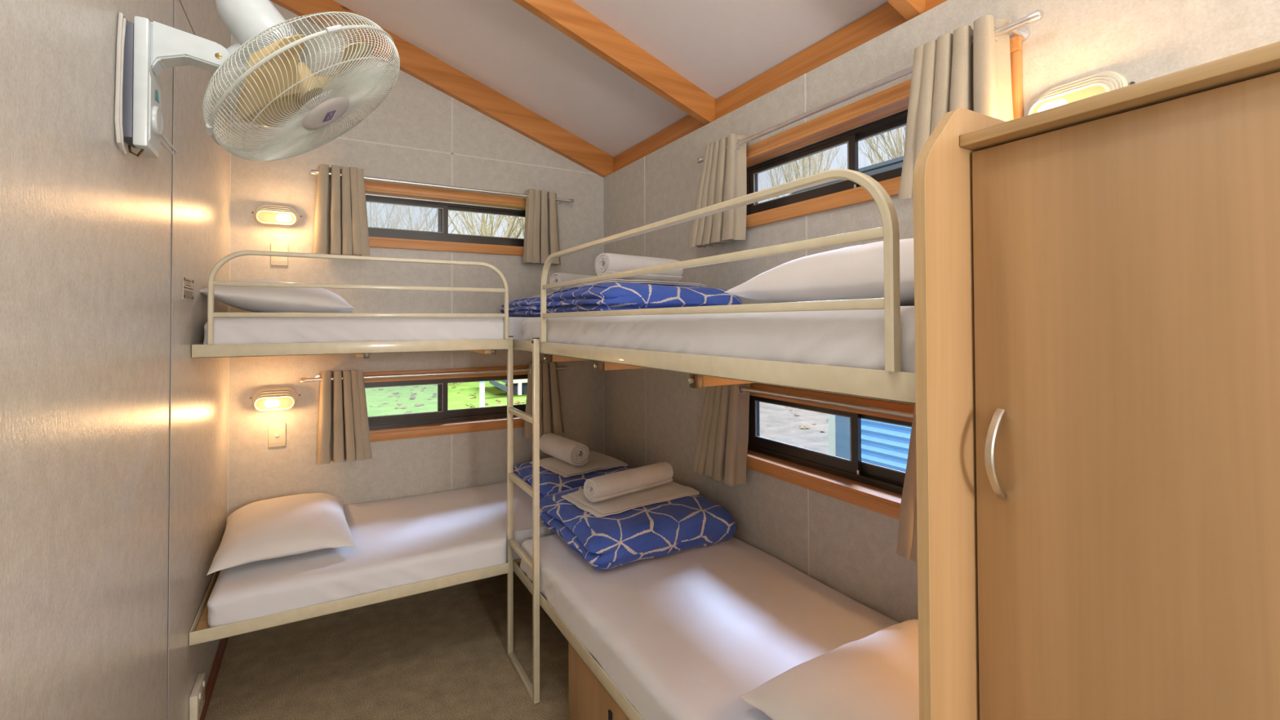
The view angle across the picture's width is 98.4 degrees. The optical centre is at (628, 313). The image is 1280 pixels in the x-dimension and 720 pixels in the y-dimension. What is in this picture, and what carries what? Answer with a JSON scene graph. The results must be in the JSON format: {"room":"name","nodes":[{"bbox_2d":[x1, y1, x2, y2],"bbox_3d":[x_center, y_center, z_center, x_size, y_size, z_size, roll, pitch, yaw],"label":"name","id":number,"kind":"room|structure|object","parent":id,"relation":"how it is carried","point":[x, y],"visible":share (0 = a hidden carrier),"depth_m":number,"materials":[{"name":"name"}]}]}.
{"room":"dormitory","nodes":[
{"label":"dormitory","id":0,"kind":"room"},
{"bbox_2d":[0,0,231,719],"bbox_3d":[-0.735,-0.115,0.410,0.100,3.467,5.200,0,-1,-29],"label":"wall","id":1,"kind":"structure","parent":0,"point":[86,224],"depth_m":1.12,"materials":[{"name":"paint"}]},
{"bbox_2d":[166,0,174,719],"bbox_3d":[-1.369,-0.135,1.655,0.002,3.350,0.004,0,-1,-29],"label":"trim","id":2,"kind":"structure","parent":1,"relation":"attached to","point":[174,0],"depth_m":1.65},
{"bbox_2d":[182,275,193,300],"bbox_3d":[-1.481,-0.083,1.859,0.004,0.074,0.163,0,-1,-29],"label":"plate","id":3,"kind":"object","parent":1,"relation":"attached to","point":[187,283],"visible":1,"depth_m":1.84,"materials":[{"name":"plastic"}]},
{"bbox_2d":[189,672,205,719],"bbox_3d":[-1.544,1.386,1.982,0.027,0.110,0.150,0,-1,-29],"label":"power outlet","id":4,"kind":"object","parent":1,"relation":"attached to","point":[197,699],"visible":1,"depth_m":1.95,"materials":[{"name":"beige plastic"}]},
{"bbox_2d":[179,0,231,116],"bbox_3d":[-1.668,-0.977,2.198,0.001,0.003,1.196,0,-1,-29],"label":"trim","id":5,"kind":"structure","parent":1,"relation":"attached to","point":[180,0],"depth_m":1.87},
{"bbox_2d":[199,637,228,719],"bbox_3d":[-0.679,1.485,0.413,0.014,0.067,5.200,0,-1,-29],"label":"baseboard","id":6,"kind":"structure","parent":1,"relation":"attached to","point":[209,689],"depth_m":2.29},
{"bbox_2d":[227,33,231,516],"bbox_3d":[-1.954,-0.091,2.705,0.003,3.300,0.004,0,-1,-29],"label":"trim","id":7,"kind":"structure","parent":1,"relation":"attached to","point":[231,33],"depth_m":2.70,"materials":[{"name":"grey plastic"}]},
{"bbox_2d":[114,0,399,161],"bbox_3d":[-0.877,-0.583,1.369,0.575,0.460,0.497,0,-1,-29],"label":"wall fan","id":8,"kind":"object","parent":1,"relation":"attached to","point":[279,91],"visible":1,"depth_m":1.30,"materials":[{"name":"white plastic"}]},
{"bbox_2d":[202,11,391,147],"bbox_3d":[-0.819,-0.581,1.401,0.408,0.326,0.490,0,-1,-29],"label":"grille","id":9,"kind":"object","parent":8,"relation":"attached to","point":[279,91],"depth_m":1.32,"materials":[{"name":"metal"}]},
{"bbox_2d":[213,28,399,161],"bbox_3d":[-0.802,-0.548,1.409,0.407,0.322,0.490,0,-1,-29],"label":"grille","id":10,"kind":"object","parent":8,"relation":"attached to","point":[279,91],"depth_m":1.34,"materials":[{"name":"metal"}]},
{"bbox_2d":[322,110,336,122],"bbox_3d":[-0.769,-0.508,1.421,0.021,0.026,0.046,1,-1,-43],"label":"print","id":11,"kind":"object","parent":8,"relation":"attached to","point":[328,116],"depth_m":1.42},
{"bbox_2d":[204,571,568,719],"bbox_3d":[0.186,1.574,0.951,2.250,0.100,5.300,0,-1,-29],"label":"floor","id":12,"kind":"structure","parent":0,"point":[441,654],"depth_m":2.44,"materials":[{"name":"carpet"}]},
{"bbox_2d":[506,336,539,703],"bbox_3d":[-0.455,0.824,2.357,0.030,1.448,0.367,0,-1,-29],"label":"ladder","id":13,"kind":"object","parent":12,"relation":"on","point":[533,689],"visible":0.92,"depth_m":2.29,"materials":[{"name":"beige metal"}]},
{"bbox_2d":[568,641,629,719],"bbox_3d":[0.476,1.345,1.600,0.853,0.375,1.345,0,-1,-29],"label":"base cabinet","id":14,"kind":"object","parent":12,"relation":"on","point":[588,700],"visible":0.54,"depth_m":1.85,"materials":[{"name":"brown wood"}]},
{"bbox_2d":[513,560,643,719],"bbox_3d":[0.341,1.163,1.867,0.884,0.106,1.980,0,-1,-29],"label":"frame","id":15,"kind":"object","parent":14,"relation":"on","point":[620,699],"visible":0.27,"depth_m":1.83,"materials":[{"name":"beige metal"}]},
{"bbox_2d":[520,533,899,719],"bbox_3d":[0.353,1.063,1.845,0.873,0.148,1.904,0,-1,-29],"label":"mattress","id":16,"kind":"object","parent":15,"relation":"on","point":[686,633],"visible":0.62,"depth_m":1.79,"materials":[{"name":"fabric"}]},
{"bbox_2d":[539,485,736,570],"bbox_3d":[0.012,0.917,2.543,0.736,0.164,0.716,0,-1,-29],"label":"duvet","id":17,"kind":"object","parent":16,"relation":"on","point":[661,529],"visible":0.7,"depth_m":2.28,"materials":[{"name":"fabric"}]},
{"bbox_2d":[560,481,699,517],"bbox_3d":[0.011,0.833,2.557,0.556,0.032,0.353,0,-1,-33],"label":"folded towel","id":18,"kind":"object","parent":17,"relation":"on","point":[670,491],"visible":0.66,"depth_m":2.45,"materials":[{"name":"beige fabric"}]},
{"bbox_2d":[583,462,673,502],"bbox_3d":[0.010,0.764,2.522,0.458,0.101,0.104,1,-1,-40],"label":"rolled towel","id":19,"kind":"object","parent":18,"relation":"on","point":[599,488],"visible":1,"depth_m":2.46,"materials":[{"name":"white fabric"}]},
{"bbox_2d":[739,619,919,719],"bbox_3d":[0.704,0.901,1.291,0.700,0.150,0.524,0,-1,-29],"label":"pillow","id":20,"kind":"object","parent":16,"relation":"on","point":[874,676],"visible":0.59,"depth_m":1.28,"materials":[{"name":"white fabric"}]},
{"bbox_2d":[912,40,1279,719],"bbox_3d":[0.972,0.603,0.703,0.917,1.825,0.672,0,-1,-29],"label":"wardrobe","id":21,"kind":"object","parent":12,"relation":"on","point":[1097,277],"visible":1,"depth_m":0.68,"materials":[{"name":"brown wood"}]},
{"bbox_2d":[228,0,603,567],"bbox_3d":[-1.077,-0.086,3.276,2.290,3.502,0.140,0,-1,-29],"label":"wall","id":22,"kind":"structure","parent":0,"point":[415,113],"depth_m":3.09,"materials":[{"name":"paint"}]},
{"bbox_2d":[249,386,300,410],"bbox_3d":[-1.768,0.427,2.763,0.217,0.112,0.067,0,-1,-29],"label":"wall lamp","id":23,"kind":"object","parent":22,"relation":"attached to","point":[270,398],"visible":1,"depth_m":2.75,"materials":[{"name":"beige plastic"}]},
{"bbox_2d":[257,390,291,399],"bbox_3d":[-1.766,0.428,2.761,0.172,0.088,0.038,0,-1,-29],"label":"hood","id":24,"kind":"object","parent":23,"relation":"attached to","point":[261,394],"depth_m":2.75,"materials":[{"name":"beige plastic"}]},
{"bbox_2d":[255,397,293,409],"bbox_3d":[-1.754,0.445,2.739,0.157,0.054,0.010,0,-1,-29],"label":"diffuser","id":25,"kind":"object","parent":23,"relation":"attached to","point":[261,403],"depth_m":2.73,"materials":[{"name":"yellow"}]},
{"bbox_2d":[251,204,302,227],"bbox_3d":[-1.769,-0.497,2.779,0.217,0.112,0.067,0,-1,-29],"label":"wall lamp","id":26,"kind":"object","parent":22,"relation":"attached to","point":[266,215],"visible":1,"depth_m":2.76,"materials":[{"name":"beige plastic"}]},
{"bbox_2d":[257,206,292,216],"bbox_3d":[-1.768,-0.496,2.776,0.172,0.088,0.038,0,-1,-29],"label":"hood","id":27,"kind":"object","parent":26,"relation":"attached to","point":[261,211],"depth_m":2.76,"materials":[{"name":"beige plastic"}]},
{"bbox_2d":[257,211,294,223],"bbox_3d":[-1.756,-0.479,2.755,0.157,0.054,0.010,0,-1,-29],"label":"diffuser","id":28,"kind":"object","parent":26,"relation":"attached to","point":[264,217],"depth_m":2.75,"materials":[{"name":"yellow"}]},
{"bbox_2d":[267,422,285,447],"bbox_3d":[-1.773,0.615,2.786,0.075,0.116,0.015,0,-1,-29],"label":"light switch","id":29,"kind":"object","parent":22,"relation":"attached to","point":[276,432],"visible":1,"depth_m":2.79,"materials":[{"name":"beige plastic"}]},
{"bbox_2d":[270,242,288,266],"bbox_3d":[-1.772,-0.302,2.803,0.075,0.116,0.015,0,-1,-29],"label":"light switch","id":30,"kind":"object","parent":22,"relation":"attached to","point":[275,246],"visible":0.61,"depth_m":2.80,"materials":[{"name":"beige plastic"}]},
{"bbox_2d":[191,250,508,358],"bbox_3d":[-0.844,-0.014,2.796,2.028,0.406,0.915,0,-1,-29],"label":"frame","id":31,"kind":"object","parent":22,"relation":"attached to","point":[362,348],"visible":0.99,"depth_m":2.14,"materials":[{"name":"beige metal"}]},
{"bbox_2d":[203,316,539,344],"bbox_3d":[-0.832,0.082,2.814,2.009,0.129,0.888,0,-1,-29],"label":"mattress","id":32,"kind":"object","parent":31,"relation":"on","point":[227,330],"visible":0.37,"depth_m":2.18,"materials":[{"name":"fabric"}]},
{"bbox_2d":[200,278,354,312],"bbox_3d":[-1.520,-0.067,2.468,0.548,0.161,0.708,0,-1,-29],"label":"pillow","id":33,"kind":"object","parent":32,"relation":"on","point":[251,299],"visible":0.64,"depth_m":2.21,"materials":[{"name":"white fabric"}]},
{"bbox_2d":[500,297,540,317],"bbox_3d":[-0.324,-0.038,3.182,0.720,0.115,0.650,0,-1,-29],"label":"duvet","id":34,"kind":"object","parent":32,"relation":"on","point":[526,307],"visible":0.23,"depth_m":2.91,"materials":[{"name":"fabric"}]},
{"bbox_2d":[527,292,553,297],"bbox_3d":[-0.292,-0.099,3.152,0.446,0.030,0.403,0,-1,-35],"label":"folded towel","id":35,"kind":"object","parent":34,"relation":"on","point":[548,294],"visible":0.06,"depth_m":3.07,"materials":[{"name":"white fabric"}]},
{"bbox_2d":[549,272,595,290],"bbox_3d":[-0.265,-0.167,3.068,0.100,0.097,0.382,-1,-1,39],"label":"rolled towel","id":36,"kind":"object","parent":35,"relation":"on","point":[555,277],"visible":0.23,"depth_m":2.93,"materials":[{"name":"white fabric"}]},
{"bbox_2d":[188,558,520,646],"bbox_3d":[-0.843,1.143,2.783,2.028,0.069,0.903,0,-1,-29],"label":"frame","id":37,"kind":"object","parent":22,"relation":"attached to","point":[200,632],"visible":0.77,"depth_m":2.11,"materials":[{"name":"beige metal"}]},
{"bbox_2d":[207,482,555,627],"bbox_3d":[-0.820,1.070,2.799,1.994,0.132,0.896,0,-1,-29],"label":"mattress","id":38,"kind":"object","parent":37,"relation":"on","point":[410,540],"visible":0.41,"depth_m":2.34,"materials":[{"name":"fabric"}]},
{"bbox_2d":[206,493,355,575],"bbox_3d":[-1.527,0.924,2.470,0.523,0.154,0.707,0,-1,-29],"label":"pillow","id":39,"kind":"object","parent":38,"relation":"on","point":[301,523],"visible":1,"depth_m":2.28,"materials":[{"name":"white fabric"}]},
{"bbox_2d":[513,453,632,501],"bbox_3d":[-0.290,0.937,3.191,0.644,0.142,0.686,0,-1,-29],"label":"duvet","id":40,"kind":"object","parent":38,"relation":"on","point":[550,482],"visible":0.2,"depth_m":2.96,"materials":[{"name":"fabric"}]},
{"bbox_2d":[529,450,627,477],"bbox_3d":[-0.288,0.864,3.207,0.436,0.032,0.402,0,-1,-37],"label":"folded towel","id":41,"kind":"object","parent":40,"relation":"on","point":[597,461],"visible":0.71,"depth_m":3.12,"materials":[{"name":"beige fabric"}]},
{"bbox_2d":[539,432,589,466],"bbox_3d":[-0.378,0.782,3.191,0.132,0.126,0.387,0,-1,-36],"label":"rolled towel","id":42,"kind":"object","parent":41,"relation":"on","point":[571,451],"visible":0.99,"depth_m":3.08,"materials":[{"name":"white fabric"}]},
{"bbox_2d":[231,121,596,174],"bbox_3d":[-1.066,-0.937,3.216,2.045,0.007,0.002,0,-1,-29],"label":"trim","id":43,"kind":"structure","parent":22,"relation":"attached to","point":[231,122],"depth_m":3.21,"materials":[{"name":"grey plastic"}]},
{"bbox_2d":[300,365,567,382],"bbox_3d":[-1.036,0.341,3.161,1.443,0.036,0.087,0,-1,-29],"label":"curtain rod","id":44,"kind":"object","parent":22,"relation":"attached to","point":[317,378],"visible":0.78,"depth_m":3.08,"materials":[{"name":"metal"}]},
{"bbox_2d":[316,369,372,464],"bbox_3d":[-1.476,0.531,2.878,0.258,0.469,0.085,0,-1,-29],"label":"curtain","id":45,"kind":"object","parent":44,"relation":"hanging from","point":[344,433],"visible":1,"depth_m":2.85,"materials":[{"name":"fabric"}]},
{"bbox_2d":[524,361,564,438],"bbox_3d":[-0.514,0.526,3.413,0.267,0.450,0.088,0,-1,-29],"label":"curtain","id":46,"kind":"object","parent":44,"relation":"hanging from","point":[551,421],"visible":0.7,"depth_m":3.38,"materials":[{"name":"fabric"}]},
{"bbox_2d":[311,169,573,204],"bbox_3d":[-1.000,-0.720,3.200,1.453,0.036,0.087,0,-1,-29],"label":"curtain rod","id":47,"kind":"object","parent":22,"relation":"attached to","point":[313,171],"visible":0.8,"depth_m":3.14,"materials":[{"name":"metal"}]},
{"bbox_2d":[313,164,369,255],"bbox_3d":[-1.495,-0.534,2.885,0.263,0.463,0.077,0,-1,-29],"label":"curtain","id":48,"kind":"object","parent":47,"relation":"hanging from","point":[340,220],"visible":0.96,"depth_m":2.86,"materials":[{"name":"fabric"}]},
{"bbox_2d":[522,188,560,265],"bbox_3d":[-0.530,-0.534,3.422,0.245,0.452,0.087,0,-1,-29],"label":"curtain","id":49,"kind":"object","parent":47,"relation":"hanging from","point":[541,234],"visible":0.94,"depth_m":3.39,"materials":[{"name":"fabric"}]},
{"bbox_2d":[364,180,525,255],"bbox_3d":[-1.088,-0.539,3.266,1.269,0.358,0.155,0,-1,-29],"label":"window","id":50,"kind":"structure","parent":22,"relation":"in","point":[445,200],"depth_m":3.24,"materials":[{"name":"brown wood"}]},
{"bbox_2d":[363,365,528,442],"bbox_3d":[-1.085,0.511,3.249,1.269,0.378,0.155,0,-1,-29],"label":"window","id":51,"kind":"structure","parent":22,"relation":"in","point":[444,421],"depth_m":3.22,"materials":[{"name":"brown wood"}]},
{"bbox_2d":[450,434,452,490],"bbox_3d":[-1.025,1.131,3.203,0.008,0.865,0.002,0,-1,-29],"label":"trim","id":52,"kind":"structure","parent":22,"relation":"attached to","point":[451,434],"depth_m":3.21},
{"bbox_2d":[451,97,453,190],"bbox_3d":[-1.032,-1.052,3.237,0.008,0.667,0.002,0,-1,-29],"label":"trim","id":53,"kind":"structure","parent":22,"relation":"attached to","point":[451,97],"depth_m":3.24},
{"bbox_2d":[451,251,453,368],"bbox_3d":[-1.029,-0.021,3.221,0.008,0.680,0.002,0,-1,-29],"label":"trim","id":54,"kind":"structure","parent":22,"relation":"attached to","point":[451,251],"depth_m":3.22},
{"bbox_2d":[333,0,888,157],"bbox_3d":[0.101,-1.533,1.102,2.720,1.063,5.550,0,-1,-29],"label":"ceiling","id":55,"kind":"structure","parent":0,"point":[719,46],"depth_m":2.71,"materials":[{"name":"white paint"}]},
{"bbox_2d":[270,0,613,177],"bbox_3d":[-1.032,-1.357,3.218,2.102,0.912,0.045,0,-1,-29],"label":"beam","id":56,"kind":"structure","parent":55,"relation":"attached to","point":[415,61],"depth_m":3.26,"materials":[{"name":"brown wood"}]},
{"bbox_2d":[512,0,715,124],"bbox_3d":[-0.499,-1.386,2.262,2.102,0.888,0.045,0,-1,-29],"label":"beam","id":57,"kind":"structure","parent":55,"relation":"attached to","point":[566,16],"depth_m":2.50,"materials":[{"name":"brown wood"}]},
{"bbox_2d":[886,0,925,20],"bbox_3d":[0.034,-1.403,1.305,2.102,0.888,0.045,0,-1,-29],"label":"beam","id":58,"kind":"structure","parent":55,"relation":"attached to","point":[908,9],"depth_m":1.77,"materials":[{"name":"brown wood"}]},
{"bbox_2d":[603,0,1279,622],"bbox_3d":[1.163,0.337,1.460,0.140,2.583,5.200,0,-1,-29],"label":"wall","id":59,"kind":"structure","parent":0,"point":[853,548],"depth_m":2.05,"materials":[{"name":"paint"}]},
{"bbox_2d":[602,177,604,453],"bbox_3d":[-0.165,0.327,3.695,0.004,2.483,0.004,0,-1,-29],"label":"trim","id":60,"kind":"structure","parent":59,"relation":"attached to","point":[602,178],"depth_m":3.69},
{"bbox_2d":[644,155,645,466],"bbox_3d":[0.100,0.319,3.222,0.002,2.483,0.007,0,-1,-29],"label":"trim","id":61,"kind":"structure","parent":59,"relation":"attached to","point":[644,156],"depth_m":3.22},
{"bbox_2d":[513,168,915,404],"bbox_3d":[0.332,-0.010,1.882,0.896,0.443,1.980,0,-1,-29],"label":"frame","id":62,"kind":"object","parent":59,"relation":"attached to","point":[892,384],"visible":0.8,"depth_m":1.08,"materials":[{"name":"beige metal"}]},
{"bbox_2d":[520,306,915,373],"bbox_3d":[0.354,0.065,1.863,0.863,0.133,1.904,0,-1,-29],"label":"mattress","id":63,"kind":"object","parent":62,"relation":"on","point":[855,339],"visible":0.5,"depth_m":1.14,"materials":[{"name":"fabric"}]},
{"bbox_2d":[539,282,742,313],"bbox_3d":[0.036,-0.059,2.467,0.719,0.135,0.700,0,-1,-29],"label":"duvet","id":64,"kind":"object","parent":63,"relation":"on","point":[610,295],"visible":0.63,"depth_m":2.16,"materials":[{"name":"fabric"}]},
{"bbox_2d":[570,279,707,288],"bbox_3d":[0.050,-0.125,2.495,0.534,0.037,0.344,0,-1,-32],"label":"folded towel","id":65,"kind":"object","parent":64,"relation":"on","point":[643,282],"visible":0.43,"depth_m":2.35,"materials":[{"name":"white fabric"}]},
{"bbox_2d":[595,253,683,281],"bbox_3d":[0.056,-0.201,2.458,0.438,0.108,0.110,1,-1,-40],"label":"rolled towel","id":66,"kind":"object","parent":65,"relation":"on","point":[605,263],"visible":0.63,"depth_m":2.38,"materials":[{"name":"white fabric"}]},
{"bbox_2d":[724,238,914,306],"bbox_3d":[0.662,-0.093,1.354,0.529,0.162,0.690,0,-1,-29],"label":"pillow","id":67,"kind":"object","parent":63,"relation":"on","point":[856,272],"visible":0.35,"depth_m":1.25,"materials":[{"name":"white fabric"}]},
{"bbox_2d":[613,0,947,172],"bbox_3d":[1.163,-1.008,1.484,0.048,0.153,5.200,0,-1,-29],"label":"beam","id":68,"kind":"structure","parent":59,"relation":"on","point":[886,17],"depth_m":2.32,"materials":[{"name":"brown wood"}]},
{"bbox_2d":[804,73,806,123],"bbox_3d":[0.694,-0.842,2.166,0.002,0.200,0.008,0,-1,-29],"label":"trim","id":69,"kind":"structure","parent":59,"relation":"attached to","point":[805,118],"depth_m":2.16,"materials":[{"name":"white plastic"}]},
{"bbox_2d":[804,215,807,256],"bbox_3d":[0.697,-0.044,2.154,0.002,0.680,0.008,0,-1,-29],"label":"trim","id":70,"kind":"structure","parent":59,"relation":"attached to","point":[806,216],"depth_m":2.16,"materials":[{"name":"white plastic"}]},
{"bbox_2d":[807,488,809,576],"bbox_3d":[0.701,1.108,2.136,0.002,0.865,0.008,0,-1,-29],"label":"trim","id":71,"kind":"structure","parent":59,"relation":"attached to","point":[808,494],"depth_m":2.14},
{"bbox_2d":[739,386,913,417],"bbox_3d":[0.721,0.317,2.018,0.087,0.036,1.453,0,-1,-29],"label":"curtain rod","id":72,"kind":"object","parent":59,"relation":"attached to","point":[837,403],"visible":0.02,"depth_m":1.94,"materials":[{"name":"metal"}]},
{"bbox_2d":[692,383,750,485],"bbox_3d":[0.414,0.514,2.508,0.092,0.462,0.341,0,-1,-29],"label":"curtain","id":73,"kind":"object","parent":72,"relation":"hanging from","point":[721,452],"visible":0.8,"depth_m":2.42,"materials":[{"name":"fabric"}]},
{"bbox_2d":[896,404,917,562],"bbox_3d":[0.930,0.503,1.577,0.082,0.471,0.332,0,-1,-29],"label":"curtain","id":74,"kind":"object","parent":72,"relation":"hanging from","point":[907,542],"visible":0.06,"depth_m":1.66,"materials":[{"name":"fabric"}]},
{"bbox_2d":[746,382,914,519],"bbox_3d":[0.819,0.485,2.054,0.155,0.378,1.258,0,-1,-29],"label":"window","id":75,"kind":"structure","parent":59,"relation":"in","point":[871,486],"depth_m":2.08,"materials":[{"name":"brown wood"}]},
{"bbox_2d":[696,8,1044,163],"bbox_3d":[0.716,-0.744,2.037,0.087,0.036,1.448,0,-1,-29],"label":"curtain rod","id":76,"kind":"object","parent":59,"relation":"attached to","point":[1037,15],"visible":0.79,"depth_m":1.79,"materials":[{"name":"metal"}]},
{"bbox_2d":[687,133,746,247],"bbox_3d":[0.400,-0.547,2.535,0.088,0.458,0.341,0,-1,-29],"label":"curtain","id":77,"kind":"object","parent":76,"relation":"hanging from","point":[723,177],"visible":0.91,"depth_m":2.45,"materials":[{"name":"fabric"}]},
{"bbox_2d":[897,14,1013,200],"bbox_3d":[0.931,-0.570,1.586,0.101,0.446,0.293,0,-1,-29],"label":"curtain","id":78,"kind":"object","parent":76,"relation":"hanging from","point":[948,73],"visible":0.62,"depth_m":1.54,"materials":[{"name":"fabric"}]},
{"bbox_2d":[746,35,1022,228],"bbox_3d":[0.815,-0.565,2.071,0.155,0.358,1.258,0,-1,-29],"label":"window","id":79,"kind":"structure","parent":59,"relation":"in","point":[886,110],"depth_m":2.07,"materials":[{"name":"brown wood"}]},
{"bbox_2d":[1028,71,1134,115],"bbox_3d":[1.100,-0.529,1.366,0.067,0.112,0.217,0,-1,-29],"label":"wall lamp","id":80,"kind":"object","parent":59,"relation":"attached to","point":[1103,82],"visible":0.48,"depth_m":1.34,"materials":[{"name":"beige plastic"}]},
{"bbox_2d":[1031,85,1106,114],"bbox_3d":[1.077,-0.511,1.352,0.010,0.054,0.157,0,-1,-29],"label":"diffuser","id":81,"kind":"object","parent":80,"relation":"attached to","point":[1042,104],"depth_m":1.35,"materials":[{"name":"yellow"}]},
{"bbox_2d":[1039,75,1111,103],"bbox_3d":[1.098,-0.528,1.364,0.038,0.088,0.172,0,-1,-29],"label":"hood","id":82,"kind":"object","parent":80,"relation":"attached to","point":[1086,86],"depth_m":1.34,"materials":[{"name":"beige plastic"}]},
{"label":"outside","id":83,"kind":"structure","parent":0,"visible":0},
{"bbox_2d":[759,401,828,453],"bbox_3d":[16.029,2.137,16.121,39.600,0.001,22.000,0,-1,-29],"label":"driveway","id":84,"kind":"structure","parent":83,"point":[779,423],"depth_m":10.20,"materials":[{"name":"white concrete"}]},
{"bbox_2d":[786,406,828,430],"bbox_3d":[4.363,2.079,12.242,7.760,0.040,8.522,0,-1,-29],"label":"fallen leaves","id":85,"kind":"object","parent":84,"relation":"on","point":[786,406],"visible":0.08,"depth_m":10.04,"materials":[{"name":"brown plant"}]},
{"bbox_2d":[791,155,911,471],"bbox_3d":[4.610,0.193,3.154,3.190,3.539,6.800,0,-1,-29],"label":"shed","id":86,"kind":"object","parent":84,"relation":"on","point":[886,445],"visible":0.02,"depth_m":4.70,"materials":[{"name":"blue metal"}]},
{"bbox_2d":[857,125,906,164],"bbox_3d":[7.870,-3.847,16.241,2.712,12.016,4.192,1,-1,-43],"label":"bare tree","id":87,"kind":"object","parent":84,"relation":"on","point":[875,151],"visible":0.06,"depth_m":16.62,"materials":[{"name":"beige plant"}]},
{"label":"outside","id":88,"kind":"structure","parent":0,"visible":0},
{"bbox_2d":[364,380,526,416],"bbox_3d":[-4.484,2.383,27.872,44.000,0.001,45.500,0,-1,-29],"label":"lawn","id":89,"kind":"structure","parent":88,"point":[375,397],"depth_m":14.07,"materials":[{"name":"green plant"}]},
{"bbox_2d":[367,204,420,229],"bbox_3d":[-13.012,-3.304,30.599,5.203,11.563,6.098,0,-1,-18],"label":"bare tree","id":90,"kind":"object","parent":89,"relation":"on","point":[389,217],"visible":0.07,"depth_m":30.29,"materials":[{"name":"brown plant"}]},
{"bbox_2d":[366,202,422,229],"bbox_3d":[-12.096,-4.115,26.434,3.489,13.051,5.260,0,-1,1],"label":"bare tree","id":91,"kind":"object","parent":89,"relation":"on","point":[375,219],"visible":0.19,"depth_m":27.37,"materials":[{"name":"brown plant"}]},
{"bbox_2d":[366,201,464,233],"bbox_3d":[-7.825,-3.830,22.062,5.695,12.307,5.080,0,-1,-1],"label":"bare tree","id":92,"kind":"object","parent":89,"relation":"on","point":[432,221],"visible":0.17,"depth_m":21.77,"materials":[{"name":"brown plant"}]},
{"bbox_2d":[367,204,473,234],"bbox_3d":[-11.204,-3.558,28.741,5.407,11.994,5.535,-1,-1,37],"label":"bare tree","id":93,"kind":"object","parent":89,"relation":"on","point":[421,208],"visible":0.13,"depth_m":28.08,"materials":[{"name":"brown plant"}]},
{"bbox_2d":[373,380,524,413],"bbox_3d":[-7.148,2.178,16.083,8.038,0.044,15.602,0,-1,-29],"label":"fallen leaves","id":94,"kind":"object","parent":89,"relation":"on","point":[498,400],"visible":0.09,"depth_m":13.64,"materials":[{"name":"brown plant"}]},
{"bbox_2d":[448,210,503,236],"bbox_3d":[-6.064,-4.208,26.136,7.179,13.221,7.510,0,-1,14],"label":"bare tree","id":95,"kind":"object","parent":89,"relation":"on","point":[482,228],"visible":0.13,"depth_m":25.70,"materials":[{"name":"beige plant"}]},
{"bbox_2d":[479,381,484,407],"bbox_3d":[-2.719,1.668,10.264,0.096,0.864,0.096,0,-1,-29],"label":"marker post","id":96,"kind":"object","parent":89,"relation":"on","point":[482,384],"visible":0.59,"depth_m":10.23,"materials":[{"name":"white paint"}]},
{"bbox_2d":[461,212,523,238],"bbox_3d":[-4.313,-3.947,22.757,5.462,12.578,4.783,0,-1,-17],"label":"bare tree","id":97,"kind":"object","parent":89,"relation":"on","point":[511,226],"visible":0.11,"depth_m":21.51,"materials":[{"name":"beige plant"}]},
{"bbox_2d":[474,213,523,238],"bbox_3d":[-5.288,-3.905,29.942,6.315,12.690,7.178,-1,-1,26],"label":"bare tree","id":98,"kind":"object","parent":89,"relation":"on","point":[477,214],"visible":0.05,"depth_m":28.98,"materials":[{"name":"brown plant"}]},
{"bbox_2d":[488,378,527,395],"bbox_3d":[-2.168,1.878,16.549,4.661,0.641,2.550,0,-1,-29],"label":"veranda","id":99,"kind":"object","parent":89,"relation":"on","point":[520,386],"visible":0.1,"depth_m":14.70,"materials":[{"name":"beige paint"}]},
{"bbox_2d":[511,216,524,238],"bbox_3d":[-3.613,-4.401,21.867,3.728,13.431,7.150,0,-1,-34],"label":"bare tree","id":100,"kind":"object","parent":89,"relation":"on","point":[522,220],"visible":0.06,"depth_m":21.83,"materials":[{"name":"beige plant"}]},
{"bbox_2d":[757,146,844,199],"bbox_3d":[5.409,-3.399,17.942,3.302,11.183,4.176,0,-1,-9],"label":"bare tree","id":101,"kind":"object","parent":89,"relation":"on","point":[821,156],"visible":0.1,"depth_m":17.54,"materials":[{"name":"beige plant"}]},
{"bbox_2d":[781,148,847,194],"bbox_3d":[6.428,-4.516,20.139,3.243,13.508,5.966,-1,-1,33],"label":"bare tree","id":102,"kind":"object","parent":89,"relation":"on","point":[802,162],"visible":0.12,"depth_m":20.34,"materials":[{"name":"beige plant"}]},
{"bbox_2d":[859,126,906,168],"bbox_3d":[9.062,-4.773,18.635,6.101,13.936,4.882,0,-1,-14],"label":"bare tree","id":103,"kind":"object","parent":89,"relation":"on","point":[898,141],"visible":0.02,"depth_m":18.85,"materials":[{"name":"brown plant"}]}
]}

